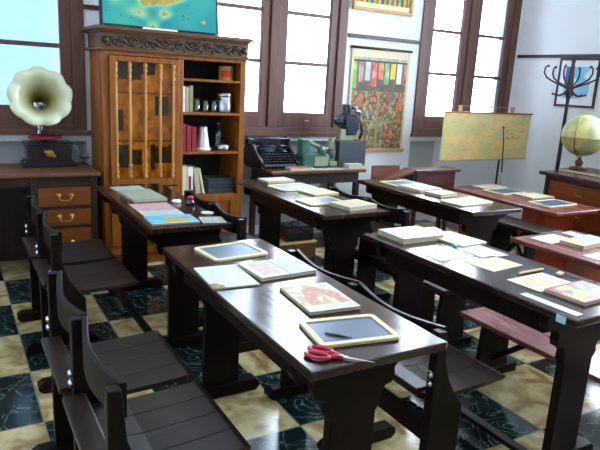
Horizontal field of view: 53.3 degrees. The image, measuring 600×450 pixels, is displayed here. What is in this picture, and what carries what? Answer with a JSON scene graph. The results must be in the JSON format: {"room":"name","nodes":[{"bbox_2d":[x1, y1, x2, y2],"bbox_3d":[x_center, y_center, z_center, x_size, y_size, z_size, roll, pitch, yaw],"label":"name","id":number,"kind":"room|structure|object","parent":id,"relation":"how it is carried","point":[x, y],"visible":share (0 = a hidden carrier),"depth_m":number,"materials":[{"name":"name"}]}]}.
{"room":"classroom","nodes":[
{"label":"classroom","id":0,"kind":"room"},
{"bbox_2d":[0,0,525,233],"bbox_3d":[-0.992,-1.679,5.364,8.870,3.750,0.280,-5,16,-30],"label":"wall","id":1,"kind":"structure","parent":0,"point":[473,172],"depth_m":6.43,"materials":[{"name":"white paint"}]},
{"bbox_2d":[0,141,84,163],"bbox_3d":[-2.542,-0.248,4.794,1.576,0.868,0.014,-5,16,-30],"label":"trim","id":2,"kind":"structure","parent":1,"relation":"attached to","point":[10,151],"depth_m":4.84,"materials":[{"name":"grey paint"}]},
{"bbox_2d":[0,0,90,134],"bbox_3d":[-2.406,-1.881,4.327,1.640,2.430,0.145,-5,16,-30],"label":"window","id":3,"kind":"structure","parent":1,"relation":"in","point":[71,45],"depth_m":4.76,"materials":[{"name":"brown wood"}]},
{"bbox_2d":[83,4,98,10],"bbox_3d":[-1.318,-1.763,4.965,0.920,0.035,0.022,-5,16,-30],"label":"trim","id":4,"kind":"structure","parent":1,"relation":"attached to","point":[89,7],"depth_m":4.76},
{"bbox_2d":[218,0,349,135],"bbox_3d":[-0.233,-2.058,5.580,1.670,2.430,0.145,-5,16,-30],"label":"window","id":5,"kind":"structure","parent":1,"relation":"in","point":[270,118],"depth_m":5.79,"materials":[{"name":"brown wood"}]},
{"bbox_2d":[241,141,327,225],"bbox_3d":[-0.369,-0.426,6.047,1.606,0.868,0.014,-5,16,-30],"label":"trim","id":6,"kind":"structure","parent":1,"relation":"attached to","point":[247,171],"depth_m":6.07,"materials":[{"name":"grey paint"}]},
{"bbox_2d":[349,45,412,151],"bbox_3d":[0.836,-1.323,6.370,0.800,1.082,0.027,-5,16,-30],"label":"chart","id":7,"kind":"object","parent":1,"relation":"attached to","point":[378,79],"visible":0.88,"depth_m":6.38,"materials":[{"name":"paper"}]},
{"bbox_2d":[352,0,413,15],"bbox_3d":[0.867,-2.387,6.095,0.760,0.420,0.032,-5,16,-30],"label":"picture","id":8,"kind":"object","parent":1,"relation":"attached to","point":[398,7],"visible":1,"depth_m":6.15,"materials":[{"name":"paper"}]},
{"bbox_2d":[348,33,420,43],"bbox_3d":[0.898,-1.944,6.243,0.950,0.035,0.022,-5,16,-30],"label":"trim","id":9,"kind":"structure","parent":1,"relation":"attached to","point":[349,34],"depth_m":6.22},
{"bbox_2d":[404,141,433,212],"bbox_3d":[1.363,-0.568,7.047,0.456,0.868,0.014,-5,16,-30],"label":"trim","id":10,"kind":"structure","parent":1,"relation":"attached to","point":[420,152],"depth_m":7.00,"materials":[{"name":"grey paint"}]},
{"bbox_2d":[410,0,522,136],"bbox_3d":[1.948,-2.236,6.839,1.560,2.430,0.145,-5,16,-30],"label":"window","id":11,"kind":"structure","parent":1,"relation":"in","point":[422,125],"depth_m":6.85,"materials":[{"name":"brown wood"}]},
{"bbox_2d":[0,220,599,449],"bbox_3d":[0.938,1.110,2.465,8.920,0.100,8.470,-5,16,-30],"label":"floor","id":12,"kind":"structure","parent":0,"point":[516,405],"depth_m":3.10,"materials":[{"name":"tile"}]},
{"bbox_2d":[0,162,100,262],"bbox_3d":[-2.360,-0.017,4.449,1.600,0.800,0.560,-5,16,-30],"label":"desk","id":13,"kind":"object","parent":12,"relation":"on","point":[68,195],"visible":0.66,"depth_m":4.53,"materials":[{"name":"brown wood"}]},
{"bbox_2d":[6,66,88,166],"bbox_3d":[-1.930,-0.831,4.594,0.588,0.754,0.396,-5,16,-30],"label":"gramophone","id":14,"kind":"object","parent":13,"relation":"on","point":[34,86],"visible":1,"depth_m":4.50,"materials":[{"name":"beige metal"}]},
{"bbox_2d":[17,195,138,393],"bbox_3d":[-1.283,0.305,3.362,0.505,0.800,1.024,-5,16,-30],"label":"bench","id":15,"kind":"object","parent":12,"relation":"on","point":[87,266],"visible":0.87,"depth_m":3.26,"materials":[{"name":"brown wood"}]},
{"bbox_2d":[32,270,250,449],"bbox_3d":[-0.594,0.662,2.038,0.505,0.800,1.029,-5,16,-30],"label":"bench","id":16,"kind":"object","parent":12,"relation":"on","point":[92,383],"visible":1,"depth_m":1.93,"materials":[{"name":"brown wood"}]},
{"bbox_2d":[97,183,232,348],"bbox_3d":[-0.926,0.224,3.869,0.465,0.760,1.315,-5,16,-30],"label":"table","id":17,"kind":"object","parent":12,"relation":"on","point":[183,330],"visible":0.6,"depth_m":3.50,"materials":[{"name":"brown wood"}]},
{"bbox_2d":[110,185,144,191],"bbox_3d":[-1.194,-0.254,4.161,0.210,0.002,0.170,-6,16,-35],"label":"leaflet","id":18,"kind":"object","parent":17,"relation":"on","point":[117,189],"visible":0.87,"depth_m":4.17,"materials":[{"name":"paper"}]},
{"bbox_2d":[118,189,166,201],"bbox_3d":[-1.036,-0.195,3.925,0.220,0.014,0.340,-6,16,-33],"label":"book","id":19,"kind":"object","parent":17,"relation":"on","point":[140,195],"visible":1,"depth_m":3.89,"materials":[{"name":"paper"}]},
{"bbox_2d":[129,202,175,210],"bbox_3d":[-0.899,-0.113,3.640,0.235,0.002,0.190,-5,16,-30],"label":"leaflet","id":20,"kind":"object","parent":17,"relation":"on","point":[164,205],"visible":1,"depth_m":3.63,"materials":[{"name":"paper"}]},
{"bbox_2d":[138,209,183,215],"bbox_3d":[-0.804,-0.069,3.481,0.235,0.002,0.170,-5,16,-30],"label":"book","id":21,"kind":"object","parent":17,"relation":"on","point":[166,211],"visible":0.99,"depth_m":3.49,"materials":[{"name":"paper"}]},
{"bbox_2d":[144,214,199,225],"bbox_3d":[-0.714,-0.031,3.330,0.266,0.008,0.190,-4,15,-28],"label":"book","id":22,"kind":"object","parent":17,"relation":"on","point":[180,218],"visible":1,"depth_m":3.31,"materials":[{"name":"paper"}]},
{"bbox_2d":[186,196,194,205],"bbox_3d":[-0.688,-0.154,3.749,0.054,0.055,0.054,-5,16,-30],"label":"ink bottle","id":23,"kind":"object","parent":17,"relation":"on","point":[190,201],"visible":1,"depth_m":3.73,"materials":[{"name":"blue glass"}]},
{"bbox_2d":[201,211,213,214],"bbox_3d":[-0.548,-0.071,3.538,0.076,0.008,0.076,-5,16,-30],"label":"saucer","id":24,"kind":"object","parent":17,"relation":"on","point":[202,212],"visible":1,"depth_m":3.54,"materials":[{"name":"ceramic"}]},
{"bbox_2d":[199,217,226,222],"bbox_3d":[-0.497,-0.029,3.389,0.130,0.002,0.140,-2,14,-20],"label":"map","id":25,"kind":"object","parent":17,"relation":"on","point":[203,219],"visible":1,"depth_m":3.38,"materials":[{"name":"paper"}]},
{"bbox_2d":[82,24,253,262],"bbox_3d":[-1.109,-0.649,5.076,1.275,1.872,0.495,-5,16,-30],"label":"bookcase","id":26,"kind":"object","parent":12,"relation":"on","point":[138,76],"visible":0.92,"depth_m":4.79,"materials":[{"name":"brown wood"}]},
{"bbox_2d":[98,0,218,35],"bbox_3d":[-1.079,-1.843,4.629,0.940,0.660,0.106,-5,16,-30],"label":"map","id":27,"kind":"object","parent":26,"relation":"on","point":[185,16],"visible":0.98,"depth_m":4.65,"materials":[{"name":"blue paper"}]},
{"bbox_2d":[183,86,184,111],"bbox_3d":[-0.995,-1.051,4.966,0.028,0.205,0.170,-5,16,-30],"label":"book","id":28,"kind":"object","parent":26,"relation":"on","point":[183,86],"visible":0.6,"depth_m":4.90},
{"bbox_2d":[182,165,186,194],"bbox_3d":[-1.028,-0.398,5.131,0.045,0.245,0.200,-5,16,-30],"label":"book","id":29,"kind":"object","parent":26,"relation":"on","point":[184,170],"visible":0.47,"depth_m":5.05,"materials":[{"name":"beige paper"}]},
{"bbox_2d":[183,123,185,150],"bbox_3d":[-1.006,-0.744,5.037,0.038,0.225,0.160,-5,16,-30],"label":"book","id":30,"kind":"object","parent":26,"relation":"on","point":[184,125],"visible":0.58,"depth_m":4.97,"materials":[{"name":"paper"}]},
{"bbox_2d":[185,87,188,111],"bbox_3d":[-0.969,-1.051,4.982,0.026,0.200,0.170,-5,16,-30],"label":"book","id":31,"kind":"object","parent":26,"relation":"on","point":[186,88],"visible":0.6,"depth_m":4.91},
{"bbox_2d":[183,164,192,190],"bbox_3d":[-0.983,-0.397,5.158,0.050,0.235,0.200,-5,16,-30],"label":"book","id":32,"kind":"object","parent":26,"relation":"on","point":[189,168],"visible":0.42,"depth_m":5.07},
{"bbox_2d":[183,85,192,111],"bbox_3d":[-0.939,-1.059,4.997,0.030,0.212,0.170,-5,16,-30],"label":"book","id":33,"kind":"object","parent":26,"relation":"on","point":[189,86],"visible":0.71,"depth_m":4.93,"materials":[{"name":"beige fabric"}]},
{"bbox_2d":[186,124,190,150],"bbox_3d":[-0.967,-0.742,5.062,0.038,0.213,0.160,-5,16,-30],"label":"book","id":34,"kind":"object","parent":26,"relation":"on","point":[188,127],"visible":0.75,"depth_m":5.00,"materials":[{"name":"paper"}]},
{"bbox_2d":[191,126,196,150],"bbox_3d":[-0.927,-0.739,5.086,0.038,0.201,0.160,-5,16,-30],"label":"book","id":35,"kind":"object","parent":26,"relation":"on","point":[193,129],"visible":0.62,"depth_m":5.02,"materials":[{"name":"paper"}]},
{"bbox_2d":[189,165,200,193],"bbox_3d":[-0.930,-0.399,5.189,0.074,0.229,0.200,-5,16,-30],"label":"book","id":36,"kind":"object","parent":26,"relation":"on","point":[196,183],"visible":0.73,"depth_m":5.11,"materials":[{"name":"paper"}]},
{"bbox_2d":[195,166,204,193],"bbox_3d":[-0.894,-0.398,5.211,0.063,0.221,0.200,-5,16,-30],"label":"book","id":37,"kind":"object","parent":26,"relation":"on","point":[199,169],"visible":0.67,"depth_m":5.13,"materials":[{"name":"beige paper"}]},
{"bbox_2d":[196,126,210,150],"bbox_3d":[-0.834,-0.744,5.129,0.148,0.200,0.148,-5,16,-30],"label":"jug","id":38,"kind":"object","parent":26,"relation":"on","point":[202,143],"visible":0.9,"depth_m":5.09,"materials":[{"name":"ceramic"}]},
{"bbox_2d":[204,188,233,193],"bbox_3d":[-0.752,-0.322,5.341,0.250,0.029,0.240,-5,16,-30],"label":"album","id":39,"kind":"object","parent":26,"relation":"on","point":[205,190],"visible":0.32,"depth_m":5.24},
{"bbox_2d":[203,185,233,189],"bbox_3d":[-0.747,-0.352,5.336,0.250,0.029,0.240,-5,16,-30],"label":"album","id":40,"kind":"object","parent":39,"relation":"on","point":[205,187],"visible":0.38,"depth_m":5.23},
{"bbox_2d":[203,181,233,186],"bbox_3d":[-0.749,-0.382,5.327,0.250,0.029,0.240,-5,16,-30],"label":"album","id":41,"kind":"object","parent":40,"relation":"on","point":[204,182],"visible":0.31,"depth_m":5.24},
{"bbox_2d":[202,175,233,182],"bbox_3d":[-0.743,-0.412,5.322,0.250,0.029,0.240,-5,16,-30],"label":"album","id":42,"kind":"object","parent":41,"relation":"on","point":[207,178],"visible":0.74,"depth_m":5.26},
{"bbox_2d":[216,92,232,112],"bbox_3d":[-0.652,-1.054,5.140,0.144,0.168,0.144,-5,16,-30],"label":"metal canister","id":43,"kind":"object","parent":26,"relation":"on","point":[223,100],"visible":1,"depth_m":5.09,"materials":[{"name":"metal"}]},
{"bbox_2d":[218,66,232,80],"bbox_3d":[-0.633,-1.294,5.098,0.124,0.115,0.124,-5,16,-30],"label":"tin","id":44,"kind":"object","parent":26,"relation":"on","point":[225,72],"visible":0.98,"depth_m":5.05,"materials":[{"name":"metal"}]},
{"bbox_2d":[217,141,233,150],"bbox_3d":[-0.649,-0.689,5.182,0.147,0.089,0.110,4,14,4],"label":"pan","id":45,"kind":"object","parent":26,"relation":"on","point":[220,147],"visible":1,"depth_m":5.15,"materials":[{"name":"ceramic"}]},
{"bbox_2d":[217,143,228,150],"bbox_3d":[-0.669,-0.674,5.187,0.110,0.055,0.110,-5,16,-30],"label":"bowl","id":46,"kind":"object","parent":45,"relation":"on","point":[220,147],"depth_m":5.15,"materials":[{"name":"ceramic"}]},
{"bbox_2d":[184,190,258,352],"bbox_3d":[-0.434,0.239,3.835,0.505,0.800,0.934,-5,16,-30],"label":"bench","id":47,"kind":"object","parent":12,"relation":"on","point":[238,232],"visible":0.23,"depth_m":3.52,"materials":[{"name":"brown wood"}]},
{"bbox_2d":[279,239,316,257],"bbox_3d":[-0.088,0.205,5.439,0.410,0.158,0.254,-5,16,-30],"label":"crate","id":48,"kind":"object","parent":12,"relation":"on","point":[308,247],"visible":0.38,"depth_m":5.36,"materials":[{"name":"brown wood"}]},
{"bbox_2d":[280,220,313,241],"bbox_3d":[-0.045,0.042,5.421,0.280,0.170,0.200,-5,16,-30],"label":"case","id":49,"kind":"object","parent":48,"relation":"on","point":[291,231],"visible":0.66,"depth_m":5.34,"materials":[{"name":"leather"}]},
{"bbox_2d":[163,239,447,449],"bbox_3d":[-0.104,0.610,2.455,0.517,0.760,1.355,-5,16,-30],"label":"table","id":50,"kind":"object","parent":12,"relation":"on","point":[349,390],"visible":0.7,"depth_m":2.03,"materials":[{"name":"brown wood"}]},
{"bbox_2d":[193,264,258,289],"bbox_3d":[-0.303,0.209,2.433,0.190,0.006,0.270,-3,15,-26],"label":"booklet","id":51,"kind":"object","parent":50,"relation":"on","point":[220,277],"visible":1,"depth_m":2.41,"materials":[{"name":"paper"}]},
{"bbox_2d":[194,241,267,261],"bbox_3d":[-0.321,0.122,2.781,0.280,0.011,0.230,-7,17,-36],"label":"writing slate","id":52,"kind":"object","parent":50,"relation":"on","point":[224,252],"visible":1,"depth_m":2.77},
{"bbox_2d":[238,257,316,280],"bbox_3d":[-0.097,0.186,2.562,0.270,0.014,0.210,-6,16,-33],"label":"reader","id":53,"kind":"object","parent":50,"relation":"on","point":[272,269],"visible":1,"depth_m":2.54,"materials":[{"name":"paper"}]},
{"bbox_2d":[280,282,360,314],"bbox_3d":[0.071,0.273,2.243,0.206,0.012,0.270,-3,15,-25],"label":"booklet","id":54,"kind":"object","parent":50,"relation":"on","point":[316,298],"visible":1,"depth_m":2.22,"materials":[{"name":"paper"}]},
{"bbox_2d":[304,345,374,362],"bbox_3d":[0.118,0.388,1.768,0.211,0.016,0.085,7,14,15],"label":"scissors","id":55,"kind":"object","parent":50,"relation":"on","point":[329,354],"visible":1,"depth_m":1.77,"materials":[{"name":"red plastic"}]},
{"bbox_2d":[299,314,399,347],"bbox_3d":[0.160,0.345,1.965,0.285,0.011,0.205,-2,14,-21],"label":"writing slate","id":56,"kind":"object","parent":50,"relation":"on","point":[363,328],"visible":0.95,"depth_m":1.95,"materials":[{"name":"stone"}]},
{"bbox_2d":[325,332,351,337],"bbox_3d":[0.122,0.352,1.905,0.089,0.007,0.007,7,14,16],"label":"pencil","id":57,"kind":"object","parent":56,"relation":"on","point":[339,335],"visible":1,"depth_m":1.90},
{"bbox_2d":[245,164,365,236],"bbox_3d":[0.035,-0.195,5.830,1.020,0.765,0.570,-5,16,-30],"label":"table","id":58,"kind":"object","parent":12,"relation":"on","point":[330,177],"visible":0.38,"depth_m":5.63,"materials":[{"name":"wood"}]},
{"bbox_2d":[243,136,298,168],"bbox_3d":[-0.268,-0.687,5.588,0.475,0.269,0.405,-5,16,-30],"label":"typewriter","id":59,"kind":"object","parent":58,"relation":"on","point":[264,156],"visible":0.96,"depth_m":5.55,"materials":[{"name":"black metal"}]},
{"bbox_2d":[285,166,312,170],"bbox_3d":[-0.008,-0.517,5.458,0.240,0.028,0.100,-6,16,-33],"label":"book","id":60,"kind":"object","parent":58,"relation":"on","point":[290,168],"visible":1,"depth_m":5.42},
{"bbox_2d":[296,138,329,167],"bbox_3d":[0.120,-0.687,5.682,0.308,0.268,0.157,-5,16,-30],"label":"machine","id":61,"kind":"object","parent":58,"relation":"on","point":[305,157],"visible":0.93,"depth_m":5.62,"materials":[{"name":"green metal"}]},
{"bbox_2d":[313,168,345,169],"bbox_3d":[0.277,-0.528,5.625,0.380,0.002,0.100,-5,16,-30],"label":"paper sheet","id":62,"kind":"object","parent":58,"relation":"on","point":[313,168],"visible":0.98,"depth_m":5.61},
{"bbox_2d":[326,138,336,165],"bbox_3d":[0.287,-0.713,5.832,0.110,0.265,0.141,-5,16,-30],"label":"press","id":63,"kind":"object","parent":58,"relation":"on","point":[330,144],"visible":0.83,"depth_m":5.79,"materials":[{"name":"beige metal"}]},
{"bbox_2d":[334,104,365,165],"bbox_3d":[0.478,-0.890,5.910,0.328,0.594,0.221,-5,16,-30],"label":"projector","id":64,"kind":"object","parent":58,"relation":"on","point":[349,149],"visible":0.98,"depth_m":5.83,"materials":[{"name":"grey metal"}]},
{"bbox_2d":[343,163,362,168],"bbox_3d":[0.511,-0.568,5.755,0.170,0.045,0.090,-5,16,-32],"label":"book","id":65,"kind":"object","parent":58,"relation":"on","point":[345,165],"visible":1,"depth_m":5.72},
{"bbox_2d":[237,178,389,278],"bbox_3d":[0.023,0.144,4.425,0.510,0.760,1.320,-5,16,-30],"label":"table","id":66,"kind":"object","parent":12,"relation":"on","point":[343,228],"visible":0.58,"depth_m":3.99,"materials":[{"name":"brown wood"}]},
{"bbox_2d":[257,177,293,183],"bbox_3d":[-0.192,-0.362,4.816,0.250,0.016,0.170,-6,16,-34],"label":"booklet","id":67,"kind":"object","parent":66,"relation":"on","point":[269,180],"visible":1,"depth_m":4.78,"materials":[{"name":"paper"}]},
{"bbox_2d":[267,183,317,191],"bbox_3d":[-0.055,-0.290,4.558,0.330,0.011,0.240,-7,17,-38],"label":"writing slate","id":68,"kind":"object","parent":66,"relation":"on","point":[288,187],"visible":0.94,"depth_m":4.54,"materials":[{"name":"stone"}]},
{"bbox_2d":[295,196,341,205],"bbox_3d":[0.141,-0.163,4.076,0.300,0.011,0.210,-6,16,-35],"label":"writing slate","id":69,"kind":"object","parent":66,"relation":"on","point":[314,201],"visible":0.8,"depth_m":4.07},
{"bbox_2d":[298,188,338,196],"bbox_3d":[0.137,-0.241,4.393,0.230,0.014,0.200,-7,17,-38],"label":"booklet","id":70,"kind":"object","parent":66,"relation":"on","point":[316,192],"visible":1,"depth_m":4.37,"materials":[{"name":"paper"}]},
{"bbox_2d":[329,199,377,210],"bbox_3d":[0.356,-0.134,3.979,0.250,0.024,0.200,-8,17,-39],"label":"booklet","id":71,"kind":"object","parent":66,"relation":"on","point":[353,204],"visible":1,"depth_m":3.94,"materials":[{"name":"paper"}]},
{"bbox_2d":[323,186,409,300],"bbox_3d":[0.569,0.179,4.348,0.505,0.790,0.934,-5,16,-30],"label":"bench","id":72,"kind":"object","parent":12,"relation":"on","point":[366,255],"visible":0.31,"depth_m":4.27,"materials":[{"name":"brown wood"}]},
{"bbox_2d":[264,249,505,449],"bbox_3d":[0.325,0.595,2.598,0.505,0.770,1.082,-5,16,-30],"label":"bench","id":73,"kind":"object","parent":12,"relation":"on","point":[437,378],"visible":0.37,"depth_m":2.23,"materials":[{"name":"brown wood"}]},
{"bbox_2d":[371,165,460,230],"bbox_3d":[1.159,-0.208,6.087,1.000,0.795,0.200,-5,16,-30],"label":"desk","id":74,"kind":"object","parent":12,"relation":"on","point":[443,177],"visible":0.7,"depth_m":6.00,"materials":[{"name":"red wood"}]},
{"bbox_2d":[358,178,521,308],"bbox_3d":[1.019,0.116,4.780,0.490,0.760,1.330,-5,16,-30],"label":"table","id":75,"kind":"object","parent":12,"relation":"on","point":[477,221],"visible":0.48,"depth_m":4.37,"materials":[{"name":"brown wood"}]},
{"bbox_2d":[379,180,425,186],"bbox_3d":[0.861,-0.348,5.019,0.310,0.011,0.260,-6,16,-33],"label":"writing slate","id":76,"kind":"object","parent":75,"relation":"on","point":[395,183],"visible":0.76,"depth_m":5.04,"materials":[{"name":"stone"}]},
{"bbox_2d":[372,188,461,224],"bbox_3d":[1.029,-0.179,4.722,0.378,0.095,1.020,-5,16,-30],"label":"shelf","id":77,"kind":"object","parent":75,"relation":"attached to","point":[377,194],"depth_m":4.58,"materials":[{"name":"brown wood"}]},
{"bbox_2d":[398,183,441,192],"bbox_3d":[0.968,-0.298,4.810,0.250,0.022,0.240,-6,16,-35],"label":"booklet","id":78,"kind":"object","parent":75,"relation":"on","point":[420,188],"visible":0.98,"depth_m":4.77,"materials":[{"name":"paper"}]},
{"bbox_2d":[424,190,456,197],"bbox_3d":[1.088,-0.243,4.609,0.200,0.022,0.160,-7,17,-38],"label":"booklet","id":79,"kind":"object","parent":75,"relation":"on","point":[437,193],"visible":1,"depth_m":4.57,"materials":[{"name":"paper"}]},
{"bbox_2d":[440,197,492,206],"bbox_3d":[1.218,-0.171,4.365,0.360,0.011,0.210,-7,17,-36],"label":"booklet","id":80,"kind":"object","parent":75,"relation":"on","point":[465,201],"visible":1,"depth_m":4.34,"materials":[{"name":"paper"}]},
{"bbox_2d":[420,280,471,346],"bbox_3d":[0.866,0.530,3.790,0.350,0.400,0.380,-5,16,-30],"label":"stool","id":81,"kind":"object","parent":12,"relation":"on","point":[450,304],"visible":0.31,"depth_m":3.68,"materials":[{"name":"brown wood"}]},
{"bbox_2d":[364,227,599,449],"bbox_3d":[0.880,0.549,2.941,0.515,0.760,1.320,-5,16,-30],"label":"table","id":82,"kind":"object","parent":12,"relation":"on","point":[575,342],"visible":0.67,"depth_m":2.56,"materials":[{"name":"brown wood"}]},
{"bbox_2d":[378,226,442,243],"bbox_3d":[0.603,0.052,3.255,0.280,0.028,0.220,-5,16,-30],"label":"book","id":83,"kind":"object","parent":82,"relation":"on","point":[409,234],"visible":0.98,"depth_m":3.21,"materials":[{"name":"paper"}]},
{"bbox_2d":[414,246,473,261],"bbox_3d":[0.715,0.141,2.964,0.235,0.002,0.190,-5,16,-32],"label":"printed sheet","id":84,"kind":"object","parent":82,"relation":"on","point":[445,253],"visible":1,"depth_m":2.96,"materials":[{"name":"paper"}]},
{"bbox_2d":[438,231,486,247],"bbox_3d":[0.847,0.077,3.247,0.200,0.010,0.260,-7,17,-36],"label":"booklet","id":85,"kind":"object","parent":82,"relation":"on","point":[449,237],"visible":0.9,"depth_m":3.21,"materials":[{"name":"paper"}]},
{"bbox_2d":[386,249,550,332],"bbox_3d":[0.890,0.254,2.883,0.403,0.095,1.010,-5,16,-30],"label":"shelf","id":86,"kind":"object","parent":82,"relation":"attached to","point":[519,313],"depth_m":2.70,"materials":[{"name":"brown wood"}]},
{"bbox_2d":[454,245,507,257],"bbox_3d":[0.920,0.133,3.049,0.170,0.002,0.220,-5,16,-30],"label":"sheet","id":87,"kind":"object","parent":82,"relation":"on","point":[478,250],"visible":0.97,"depth_m":3.04,"materials":[{"name":"paper"}]},
{"bbox_2d":[464,256,522,271],"bbox_3d":[0.919,0.183,2.838,0.225,0.002,0.170,-7,17,-36],"label":"drawing","id":88,"kind":"object","parent":82,"relation":"on","point":[494,264],"visible":1,"depth_m":2.83,"materials":[{"name":"paper"}]},
{"bbox_2d":[518,268,543,274],"bbox_3d":[1.056,0.211,2.733,0.170,0.010,0.012,-5,16,-32],"label":"wooden rod","id":89,"kind":"object","parent":82,"relation":"on","point":[538,269],"visible":1,"depth_m":2.73,"materials":[{"name":"brown wood"}]},
{"bbox_2d":[507,272,570,291],"bbox_3d":[1.049,0.247,2.600,0.250,0.002,0.170,-6,16,-33],"label":"drawing","id":90,"kind":"object","parent":82,"relation":"on","point":[538,282],"visible":0.91,"depth_m":2.60,"materials":[{"name":"paper"}]},
{"bbox_2d":[520,293,582,316],"bbox_3d":[0.976,0.308,2.331,0.042,0.002,0.255,-5,16,-32],"label":"ruler","id":91,"kind":"object","parent":82,"relation":"on","point":[564,309],"visible":1,"depth_m":2.32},
{"bbox_2d":[556,314,565,324],"bbox_3d":[0.974,0.351,2.231,0.003,0.029,0.040,-5,16,-30],"label":"label","id":92,"kind":"object","parent":82,"relation":"attached to","point":[559,318],"visible":1,"depth_m":2.23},
{"bbox_2d":[544,280,599,305],"bbox_3d":[1.171,0.279,2.473,0.266,0.014,0.180,-6,16,-33],"label":"picture book","id":93,"kind":"object","parent":82,"relation":"on","point":[581,292],"visible":1,"depth_m":2.45,"materials":[{"name":"paper"}]},
{"bbox_2d":[438,105,532,184],"bbox_3d":[2.051,-0.647,6.830,1.403,1.398,0.450,-5,16,-30],"label":"map","id":94,"kind":"object","parent":12,"relation":"on","point":[465,135],"visible":0.99,"depth_m":6.68,"materials":[{"name":"paper"}]},
{"bbox_2d":[501,127,503,171],"bbox_3d":[2.314,-0.861,6.837,0.081,0.523,0.023,-3,15,-26],"label":"stick","id":95,"kind":"object","parent":94,"relation":"hanging from","point":[502,127],"visible":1,"depth_m":6.84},
{"bbox_2d":[447,185,599,255],"bbox_3d":[2.077,0.027,5.743,0.650,0.600,1.300,-5,16,-30],"label":"table","id":96,"kind":"object","parent":12,"relation":"on","point":[561,218],"visible":0.23,"depth_m":5.32,"materials":[{"name":"red wood"}]},
{"bbox_2d":[472,184,507,188],"bbox_3d":[1.960,-0.395,6.161,0.340,0.010,0.200,-6,16,-35],"label":"booklet","id":97,"kind":"object","parent":96,"relation":"on","point":[485,186],"visible":1,"depth_m":6.14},
{"bbox_2d":[483,187,526,194],"bbox_3d":[2.036,-0.336,5.931,0.400,0.011,0.250,-7,17,-36],"label":"writing slate","id":98,"kind":"object","parent":96,"relation":"on","point":[502,191],"visible":1,"depth_m":5.92,"materials":[{"name":"stone"}]},
{"bbox_2d":[513,192,553,198],"bbox_3d":[2.255,-0.283,5.761,0.300,0.012,0.240,-4,15,-28],"label":"booklet","id":99,"kind":"object","parent":96,"relation":"on","point":[532,195],"visible":1,"depth_m":5.73,"materials":[{"name":"paper"}]},
{"bbox_2d":[528,199,576,207],"bbox_3d":[2.287,-0.197,5.412,0.400,0.011,0.250,-5,16,-32],"label":"writing slate","id":100,"kind":"object","parent":96,"relation":"on","point":[551,203],"visible":1,"depth_m":5.39,"materials":[{"name":"stone"}]},
{"bbox_2d":[490,215,561,260],"bbox_3d":[1.859,0.219,5.126,0.360,0.490,0.640,-5,16,-30],"label":"bench","id":101,"kind":"object","parent":12,"relation":"on","point":[508,225],"visible":0.41,"depth_m":5.08,"materials":[{"name":"brown wood"}]},
{"bbox_2d":[460,307,599,383],"bbox_3d":[1.326,0.784,2.949,0.360,0.350,1.240,-5,16,-30],"label":"bench","id":102,"kind":"object","parent":12,"relation":"on","point":[496,331],"visible":0.68,"depth_m":3.22,"materials":[{"name":"red wood"}]},
{"bbox_2d":[511,230,599,282],"bbox_3d":[2.030,0.501,3.755,0.660,0.600,1.310,-5,16,-30],"label":"table","id":103,"kind":"object","parent":12,"relation":"on","point":[566,258],"visible":0.24,"depth_m":3.87,"materials":[{"name":"red wood"}]},
{"bbox_2d":[529,234,566,243],"bbox_3d":[1.724,0.094,4.086,0.270,0.002,0.170,-6,16,-34],"label":"sheet","id":104,"kind":"object","parent":103,"relation":"on","point":[550,238],"visible":0.9,"depth_m":4.08,"materials":[{"name":"paper"}]},
{"bbox_2d":[561,231,583,236],"bbox_3d":[1.958,0.070,4.239,0.100,0.002,0.170,-5,16,-30],"label":"folded paper","id":105,"kind":"object","parent":103,"relation":"on","point":[569,232],"visible":0.74,"depth_m":4.25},
{"bbox_2d":[559,235,599,249],"bbox_3d":[1.919,0.113,4.006,0.360,0.024,0.170,-6,16,-35],"label":"book","id":106,"kind":"object","parent":103,"relation":"on","point":[584,242],"visible":1,"depth_m":3.95,"materials":[{"name":"paper"}]},
{"bbox_2d":[583,252,599,260],"bbox_3d":[1.919,0.195,3.712,0.300,0.002,0.160,-6,16,-33],"label":"sheet","id":107,"kind":"object","parent":103,"relation":"on","point":[596,256],"visible":1,"depth_m":3.69,"materials":[{"name":"paper"}]},
{"bbox_2d":[539,170,599,236],"bbox_3d":[3.176,-0.006,5.710,0.780,0.800,1.660,-5,16,-30],"label":"chest","id":108,"kind":"object","parent":12,"relation":"on","point":[567,186],"visible":0.44,"depth_m":5.82,"materials":[{"name":"brown wood"}]},
{"bbox_2d":[559,167,599,177],"bbox_3d":[3.249,-0.425,5.698,0.446,0.026,1.460,-5,16,-30],"label":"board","id":109,"kind":"object","parent":108,"relation":"on","point":[593,172],"visible":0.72,"depth_m":6.06,"materials":[{"name":"wood"}]},
{"bbox_2d":[559,113,599,169],"bbox_3d":[2.916,-0.866,6.168,0.456,0.573,0.456,-5,16,-30],"label":"globe","id":110,"kind":"object","parent":109,"relation":"on","point":[580,136],"visible":1,"depth_m":6.02,"materials":[{"name":"beige paper"}]},
{"bbox_2d":[543,57,599,169],"bbox_3d":[2.845,-0.823,6.539,0.542,1.957,0.569,-5,16,-30],"label":"coat stand","id":111,"kind":"object","parent":12,"relation":"on","point":[569,86],"visible":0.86,"depth_m":6.38,"materials":[{"name":"metal"}]},
{"bbox_2d":[501,0,599,218],"bbox_3d":[4.803,-1.020,3.988,0.280,3.750,8.120,-5,16,-30],"label":"wall","id":112,"kind":"structure","parent":0,"point":[549,27],"depth_m":6.97,"materials":[{"name":"white paint"}]},
{"bbox_2d":[517,54,599,57],"bbox_3d":[3.003,-1.889,6.682,0.022,0.035,1.419,-5,16,-30],"label":"trim","id":113,"kind":"structure","parent":112,"relation":"attached to","point":[556,55],"depth_m":6.73,"materials":[{"name":"wood"}]},
{"bbox_2d":[553,58,599,108],"bbox_3d":[3.066,-1.573,6.615,0.024,0.530,0.500,-5,16,-30],"label":"print","id":114,"kind":"object","parent":112,"relation":"attached to","point":[590,90],"visible":0.75,"depth_m":6.57,"materials":[{"name":"paper"}]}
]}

